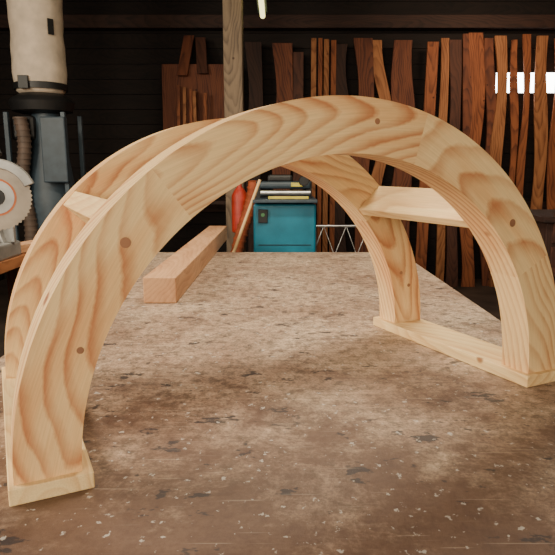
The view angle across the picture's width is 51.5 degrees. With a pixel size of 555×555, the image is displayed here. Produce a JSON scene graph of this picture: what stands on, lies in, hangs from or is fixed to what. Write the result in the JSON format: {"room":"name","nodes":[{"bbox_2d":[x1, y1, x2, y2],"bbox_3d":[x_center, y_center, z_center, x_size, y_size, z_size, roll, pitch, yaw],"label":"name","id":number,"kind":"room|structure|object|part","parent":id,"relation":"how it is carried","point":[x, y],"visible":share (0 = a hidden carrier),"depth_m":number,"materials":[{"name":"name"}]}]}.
{"room":"woodworking workshop","nodes":[
{"label":"woodworking workshop","id":0,"kind":"room"},
{"bbox_2d":[0,273,4,280],"bbox_3d":[-3.450,-0.698,1.675,0.100,3.450,10.550,0,11,0],"label":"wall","id":1,"kind":"structure","parent":0,"point":[2,276],"depth_m":7.11,"materials":[{"name":"black"}]},
{"bbox_2d":[0,279,500,357],"bbox_3d":[0.300,1.046,2.004,7.800,0.100,10.950,0,11,0],"label":"floor","id":2,"kind":"structure","parent":0,"point":[485,297],"depth_m":6.05,"materials":[{"name":"concrete"}]},
{"bbox_2d":[0,252,26,302],"bbox_3d":[-1.920,0.479,2.177,1.440,0.950,1.800,0,11,0],"label":"bench","id":3,"kind":"object","parent":2,"relation":"on","point":[11,266],"visible":0.2,"depth_m":2.69,"materials":[{"name":"brown wood"}]},
{"bbox_2d":[0,150,33,260],"bbox_3d":[-1.327,-0.329,2.501,0.606,0.518,0.362,0,11,0],"label":"saw","id":4,"kind":"object","parent":3,"relation":"on","point":[15,192],"visible":1,"depth_m":2.41,"materials":[{"name":"metal"}]},
{"bbox_3d":[-1.300,-0.280,2.613,0.134,0.304,0.080,0,11,0],"label":"swing arm","id":5,"kind":"part","parent":4,"relation":"part of","materials":[{"name":"metal"}]},
{"bbox_3d":[-1.165,-0.333,2.380,0.280,0.280,0.002,-4,11,-19],"label":"blade","id":6,"kind":"part","parent":4,"relation":"part of","materials":[{"name":"metal"}]},
{"bbox_2d":[20,240,32,252],"bbox_3d":[-1.245,-0.152,2.841,0.090,0.040,0.200,3,11,17],"label":"wood offcut","id":7,"kind":"object","parent":3,"relation":"on","point":[25,245],"visible":0.11,"depth_m":2.79,"materials":[{"name":"brown wood"}]},
{"bbox_2d":[3,0,85,240],"bbox_3d":[-1.970,-1.173,4.859,0.550,3.200,0.536,0,11,0],"label":"collector","id":8,"kind":"object","parent":2,"relation":"on","point":[37,47],"visible":0.7,"depth_m":4.63,"materials":[{"name":"fabric"}]},
{"bbox_3d":[-2.090,-1.243,4.803,0.200,0.200,0.200,0,11,0],"label":"motor","id":9,"kind":"part","parent":8,"relation":"part of","materials":[{"name":"black plastic"}]},
{"bbox_3d":[-1.800,-1.033,4.659,0.200,0.520,0.070,0,11,0],"label":"control panel","id":10,"kind":"part","parent":8,"relation":"part of","materials":[{"name":"blue paint"}]},
{"bbox_2d":[222,0,244,251],"bbox_3d":[-0.385,-1.328,5.143,0.165,3.360,0.160,0,11,0],"label":"timber post","id":11,"kind":"object","parent":2,"relation":"on","point":[232,9],"visible":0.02,"depth_m":4.97,"materials":[{"name":"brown wood"}]},
{"bbox_2d":[232,183,246,251],"bbox_3d":[-0.330,-0.215,5.099,0.140,1.230,0.140,0,11,0],"label":"fire extinguisher","id":12,"kind":"object","parent":2,"relation":"on","point":[239,195],"visible":0.4,"depth_m":4.96,"materials":[{"name":"red metal"}]},
{"bbox_2d":[232,179,260,251],"bbox_3d":[-0.365,-0.079,4.270,0.541,1.279,0.024,-5,12,-25],"label":"batten","id":13,"kind":"object","parent":2,"relation":"on","point":[259,180],"visible":0.42,"depth_m":4.25,"materials":[{"name":"brown wood"}]},
{"bbox_2d":[245,42,262,251],"bbox_3d":[-0.263,-1.277,6.618,0.225,2.752,0.270,0,11,0],"label":"plank","id":14,"kind":"object","parent":2,"relation":"on","point":[253,49],"visible":0.31,"depth_m":6.51,"materials":[{"name":"brown wood"}]},
{"bbox_2d":[209,199,225,204],"bbox_3d":[-1.000,-0.862,6.554,1.300,0.040,0.340,0,11,0],"label":"wall shelf","id":15,"kind":"object","parent":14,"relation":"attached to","point":[217,201],"visible":0.02,"depth_m":6.39,"materials":[{"name":"brown wood"}]},
{"bbox_2d":[177,85,179,125],"bbox_3d":[-1.097,-1.491,6.394,0.037,1.255,0.105,2,11,9],"label":"stick","id":16,"kind":"object","parent":15,"relation":"on","point":[178,86],"visible":0.39,"depth_m":6.33,"materials":[{"name":"brown wood"}]},
{"bbox_2d":[183,87,185,124],"bbox_3d":[-1.030,-1.480,6.396,0.037,1.234,0.106,2,11,10],"label":"stick","id":17,"kind":"object","parent":15,"relation":"on","point":[184,88],"visible":0.4,"depth_m":6.33,"materials":[{"name":"brown wood"}]},
{"bbox_2d":[189,89,192,122],"bbox_3d":[-0.961,-1.470,6.398,0.037,1.213,0.108,3,11,14],"label":"stick","id":18,"kind":"object","parent":15,"relation":"on","point":[190,90],"visible":0.31,"depth_m":6.34,"materials":[{"name":"brown wood"}]},
{"bbox_2d":[162,64,223,129],"bbox_3d":[-0.863,-1.837,6.492,0.860,1.098,0.096,0,11,0],"label":"plywood panel","id":19,"kind":"object","parent":15,"relation":"on","point":[212,83],"visible":0.31,"depth_m":6.45,"materials":[{"name":"brown wood"}]},
{"bbox_2d":[177,35,193,75],"bbox_3d":[-1.026,-2.482,6.423,0.118,0.461,0.271,3,11,16],"label":"plank","id":20,"kind":"object","parent":19,"relation":"attached to","point":[185,56],"visible":1,"depth_m":6.41,"materials":[{"name":"brown wood"}]},
{"bbox_2d":[195,37,207,73],"bbox_3d":[-0.849,-2.482,6.423,0.118,0.418,0.257,-2,11,-11],"label":"plank","id":21,"kind":"object","parent":19,"relation":"on","point":[201,52],"visible":1,"depth_m":6.41,"materials":[{"name":"brown wood"}]},
{"bbox_2d":[193,91,196,121],"bbox_3d":[-0.905,-1.460,6.400,0.038,1.192,0.111,-3,11,-17],"label":"stick","id":22,"kind":"object","parent":15,"relation":"on","point":[194,92],"visible":0.28,"depth_m":6.34,"materials":[{"name":"brown wood"}]},
{"bbox_2d":[204,93,206,119],"bbox_3d":[-0.805,-1.449,6.402,0.037,1.171,0.109,3,11,14],"label":"stick","id":23,"kind":"object","parent":15,"relation":"on","point":[205,94],"visible":0.31,"depth_m":6.34,"materials":[{"name":"brown wood"}]},
{"bbox_2d":[0,252,554,554],"bbox_3d":[0.000,0.547,2.088,1.500,0.850,3.060,0,11,0],"label":"workbench","id":24,"kind":"object","parent":2,"relation":"on","point":[264,409],"visible":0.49,"depth_m":1.11,"materials":[{"name":"brown wood"}]},
{"bbox_2d":[143,226,226,302],"bbox_3d":[-0.435,-0.137,3.149,0.125,0.098,2.000,0,11,0],"label":"beam","id":25,"kind":"structure","parent":24,"relation":"on","point":[167,283],"depth_m":2.46,"materials":[{"name":"brown wood"}]},
{"bbox_2d":[2,95,554,506],"bbox_3d":[0.010,-0.063,1.337,1.217,0.628,0.610,-5,12,-26],"label":"arch frame","id":26,"kind":"object","parent":24,"relation":"on","point":[83,262],"visible":1,"depth_m":1.06,"materials":[{"name":"brown wood"}]},
{"bbox_3d":[-0.481,0.276,1.157,0.124,0.028,0.610,-5,12,-26],"label":"sole plate","id":27,"kind":"part","parent":26,"relation":"part of","materials":[{"name":"brown wood"}]},
{"bbox_3d":[0.501,0.187,1.629,0.124,0.028,0.610,-5,12,-26],"label":"sole plate","id":28,"kind":"part","parent":26,"relation":"part of","materials":[{"name":"brown wood"}]},
{"bbox_2d":[272,43,292,195],"bbox_3d":[0.066,-1.272,6.619,0.266,2.742,0.270,0,11,0],"label":"plank","id":29,"kind":"object","parent":2,"relation":"on","point":[282,52],"visible":0.33,"depth_m":6.50,"materials":[{"name":"brown wood"}]},
{"bbox_2d":[252,175,317,251],"bbox_3d":[0.055,-0.162,4.615,0.520,1.305,0.610,0,11,0],"label":"thickness planer","id":30,"kind":"object","parent":2,"relation":"on","point":[280,223],"visible":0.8,"depth_m":4.36,"materials":[{"name":"teal paint"}]},
{"bbox_2d":[230,180,255,251],"bbox_3d":[-0.272,-0.178,4.830,0.268,1.257,0.162,0,11,0],"label":"plank","id":31,"kind":"object","parent":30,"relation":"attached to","point":[251,186],"visible":0.36,"depth_m":4.75,"materials":[{"name":"brown wood"}]},
{"bbox_2d":[258,209,267,222],"bbox_3d":[-0.110,-0.463,4.334,0.070,0.100,0.030,0,11,0],"label":"switch","id":32,"kind":"object","parent":30,"relation":"attached to","point":[262,213],"depth_m":4.32,"materials":[{"name":"black plastic"}]},
{"bbox_3d":[0.020,-0.791,4.593,0.200,0.060,0.160,0,11,0],"label":"motor","id":33,"kind":"part","parent":30,"relation":"part of","materials":[{"name":"black plastic"}]},
{"bbox_3d":[0.150,-0.719,4.449,0.090,0.030,0.006,0,11,0],"label":"name plate","id":34,"kind":"part","parent":30,"relation":"part of","materials":[{"name":"yellow plastic"}]},
{"bbox_2d":[293,52,303,195],"bbox_3d":[0.236,-1.225,6.628,0.116,2.646,0.270,0,11,0],"label":"plank","id":35,"kind":"object","parent":2,"relation":"on","point":[298,57],"visible":0.34,"depth_m":6.51,"materials":[{"name":"brown wood"}]},
{"bbox_2d":[310,38,315,197],"bbox_3d":[0.409,-1.298,6.614,0.058,2.795,0.270,0,11,0],"label":"plank","id":36,"kind":"object","parent":2,"relation":"on","point":[313,40],"visible":0.36,"depth_m":6.50,"materials":[{"name":"brown wood"}]},
{"bbox_2d":[317,38,322,251],"bbox_3d":[0.483,-1.298,6.614,0.046,2.795,0.270,0,11,0],"label":"plank","id":37,"kind":"object","parent":2,"relation":"on","point":[320,40],"visible":0.46,"depth_m":6.52,"materials":[{"name":"brown wood"}]},
{"bbox_2d":[322,39,328,251],"bbox_3d":[0.552,-1.293,6.615,0.058,2.784,0.270,0,11,0],"label":"plank","id":38,"kind":"object","parent":2,"relation":"on","point":[326,41],"visible":0.45,"depth_m":6.63,"materials":[{"name":"brown wood"}]},
{"bbox_2d":[329,40,335,251],"bbox_3d":[0.633,-1.288,6.616,0.058,2.774,0.270,0,11,0],"label":"plank","id":39,"kind":"object","parent":2,"relation":"on","point":[333,42],"visible":0.39,"depth_m":6.52,"materials":[{"name":"brown wood"}]},
{"bbox_2d":[316,225,362,251],"bbox_3d":[0.550,0.027,4.686,0.555,0.913,0.523,0,11,0],"label":"trestle","id":40,"kind":"object","parent":2,"relation":"on","point":[323,226],"visible":0.15,"depth_m":4.59,"materials":[{"name":"metal"}]},
{"bbox_3d":[0.550,-0.412,4.604,0.540,0.020,0.020,0,11,0],"label":"rail","id":41,"kind":"part","parent":40,"relation":"part of","materials":[{"name":"metal"}]},
{"bbox_2d":[334,44,350,251],"bbox_3d":[0.743,-1.267,6.620,0.252,2.731,0.270,0,11,0],"label":"plank","id":42,"kind":"object","parent":2,"relation":"on","point":[341,49],"visible":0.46,"depth_m":6.52,"materials":[{"name":"brown wood"}]},
{"bbox_2d":[351,38,373,251],"bbox_3d":[0.981,-1.298,6.614,0.272,2.795,0.270,0,11,0],"label":"plank","id":43,"kind":"object","parent":2,"relation":"on","point":[363,47],"visible":0.28,"depth_m":6.50,"materials":[{"name":"brown wood"}]},
{"bbox_2d":[371,40,390,185],"bbox_3d":[1.185,-1.288,6.616,0.281,2.774,0.270,0,11,0],"label":"plank","id":44,"kind":"object","parent":2,"relation":"on","point":[380,78],"visible":0.31,"depth_m":6.51,"materials":[{"name":"brown wood"}]},
{"bbox_2d":[391,40,414,238],"bbox_3d":[1.425,-1.288,6.616,0.302,2.774,0.270,0,11,0],"label":"plank","id":45,"kind":"object","parent":2,"relation":"on","point":[402,91],"visible":0.4,"depth_m":6.51,"materials":[{"name":"brown wood"}]},
{"bbox_2d":[415,42,438,269],"bbox_3d":[1.701,-1.270,6.580,0.128,2.752,0.366,4,11,19],"label":"plank","id":46,"kind":"object","parent":2,"relation":"on","point":[432,47],"visible":0.52,"depth_m":6.50,"materials":[{"name":"brown wood"}]},
{"bbox_2d":[435,38,448,281],"bbox_3d":[1.893,-1.298,6.614,0.122,2.795,0.270,0,11,0],"label":"plank","id":47,"kind":"object","parent":2,"relation":"on","point":[444,76],"visible":0.53,"depth_m":6.54,"materials":[{"name":"brown wood"}]},
{"bbox_2d":[445,40,461,286],"bbox_3d":[2.010,-1.280,6.578,0.168,2.774,0.311,0,11,0],"label":"plank","id":48,"kind":"object","parent":2,"relation":"on","point":[455,46],"visible":0.58,"depth_m":6.51,"materials":[{"name":"brown wood"}]},
{"bbox_2d":[462,34,471,136],"bbox_3d":[2.168,-1.312,6.572,0.107,2.837,0.347,-3,11,-15],"label":"plank","id":49,"kind":"object","parent":2,"relation":"on","point":[466,71],"visible":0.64,"depth_m":6.49,"materials":[{"name":"brown wood"}]},
{"bbox_2d":[459,33,484,286],"bbox_3d":[2.213,-1.317,6.571,0.263,2.848,0.311,0,11,0],"label":"plank","id":50,"kind":"object","parent":2,"relation":"on","point":[476,42],"visible":0.73,"depth_m":6.51,"materials":[{"name":"brown wood"}]},
{"bbox_2d":[479,38,495,285],"bbox_3d":[2.413,-1.298,6.614,0.174,2.795,0.270,0,11,0],"label":"plank","id":51,"kind":"object","parent":2,"relation":"on","point":[490,88],"visible":0.59,"depth_m":6.53,"materials":[{"name":"brown wood"}]},
{"bbox_2d":[489,36,506,286],"bbox_3d":[2.518,-1.301,6.574,0.200,2.816,0.311,0,11,0],"label":"plank","id":52,"kind":"object","parent":2,"relation":"on","point":[497,137],"visible":0.56,"depth_m":6.50,"materials":[{"name":"brown wood"}]},
{"bbox_2d":[509,40,518,182],"bbox_3d":[2.675,-1.280,6.578,0.123,2.774,0.311,0,11,0],"label":"plank","id":53,"kind":"object","parent":2,"relation":"on","point":[513,82],"visible":0.53,"depth_m":6.51,"materials":[{"name":"brown wood"}]},
{"bbox_2d":[515,34,530,196],"bbox_3d":[2.811,-1.319,6.610,0.125,2.837,0.270,0,11,0],"label":"plank","id":54,"kind":"object","parent":2,"relation":"on","point":[526,38],"visible":0.66,"depth_m":6.54,"materials":[{"name":"brown wood"}]},
{"bbox_2d":[500,209,554,320],"bbox_3d":[2.250,-0.014,4.475,0.780,1.025,0.780,0,11,0],"label":"base cabinet","id":55,"kind":"object","parent":2,"relation":"on","point":[544,219],"visible":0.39,"depth_m":4.08,"materials":[{"name":"brown wood"}]},
{"bbox_2d":[530,36,547,208],"bbox_3d":[2.982,-1.301,6.574,0.183,2.816,0.311,0,11,0],"label":"plank","id":56,"kind":"object","parent":2,"relation":"on","point":[540,85],"visible":0.65,"depth_m":6.52,"materials":[{"name":"brown wood"}]},
{"bbox_2d":[546,38,554,208],"bbox_3d":[3.195,-1.298,6.614,0.189,2.795,0.270,0,11,0],"label":"plank","id":57,"kind":"object","parent":2,"relation":"on","point":[550,168],"visible":0.55,"depth_m":6.60,"materials":[{"name":"brown wood"}]},
{"bbox_2d":[0,0,554,278],"bbox_3d":[0.300,-1.681,6.877,7.600,3.446,0.048,0,11,0],"label":"wall","id":58,"kind":"structure","parent":0,"point":[114,76],"depth_m":6.70,"materials":[{"name":"black wood"}]},
{"bbox_2d":[0,15,554,211],"bbox_3d":[0.300,-1.874,6.711,7.200,2.210,0.125,0,11,0],"label":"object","id":59,"kind":"structure","parent":58,"relation":"attached to","point":[70,22],"depth_m":6.46,"materials":[{"name":"brown wood"}]},
{"bbox_2d":[495,73,554,92],"bbox_3d":[3.175,-2.293,6.803,1.250,0.340,0.010,0,11,0],"label":"pane","id":60,"kind":"object","parent":58,"relation":"attached to","point":[550,77],"visible":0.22,"depth_m":6.79,"materials":[{"name":"white"}]},
{"bbox_3d":[0.300,-2.442,1.345,7.800,0.100,10.950,0,11,0],"label":"ceiling","id":61,"kind":"structure","parent":0,"visible":0},
{"bbox_2d":[256,0,266,18],"bbox_3d":[-0.140,-2.686,4.785,0.090,0.719,1.250,0,11,0],"label":"lamp","id":62,"kind":"object","parent":61,"relation":"hanging from","point":[261,4],"visible":1,"depth_m":5.15,"materials":[{"name":"white"}]}
]}

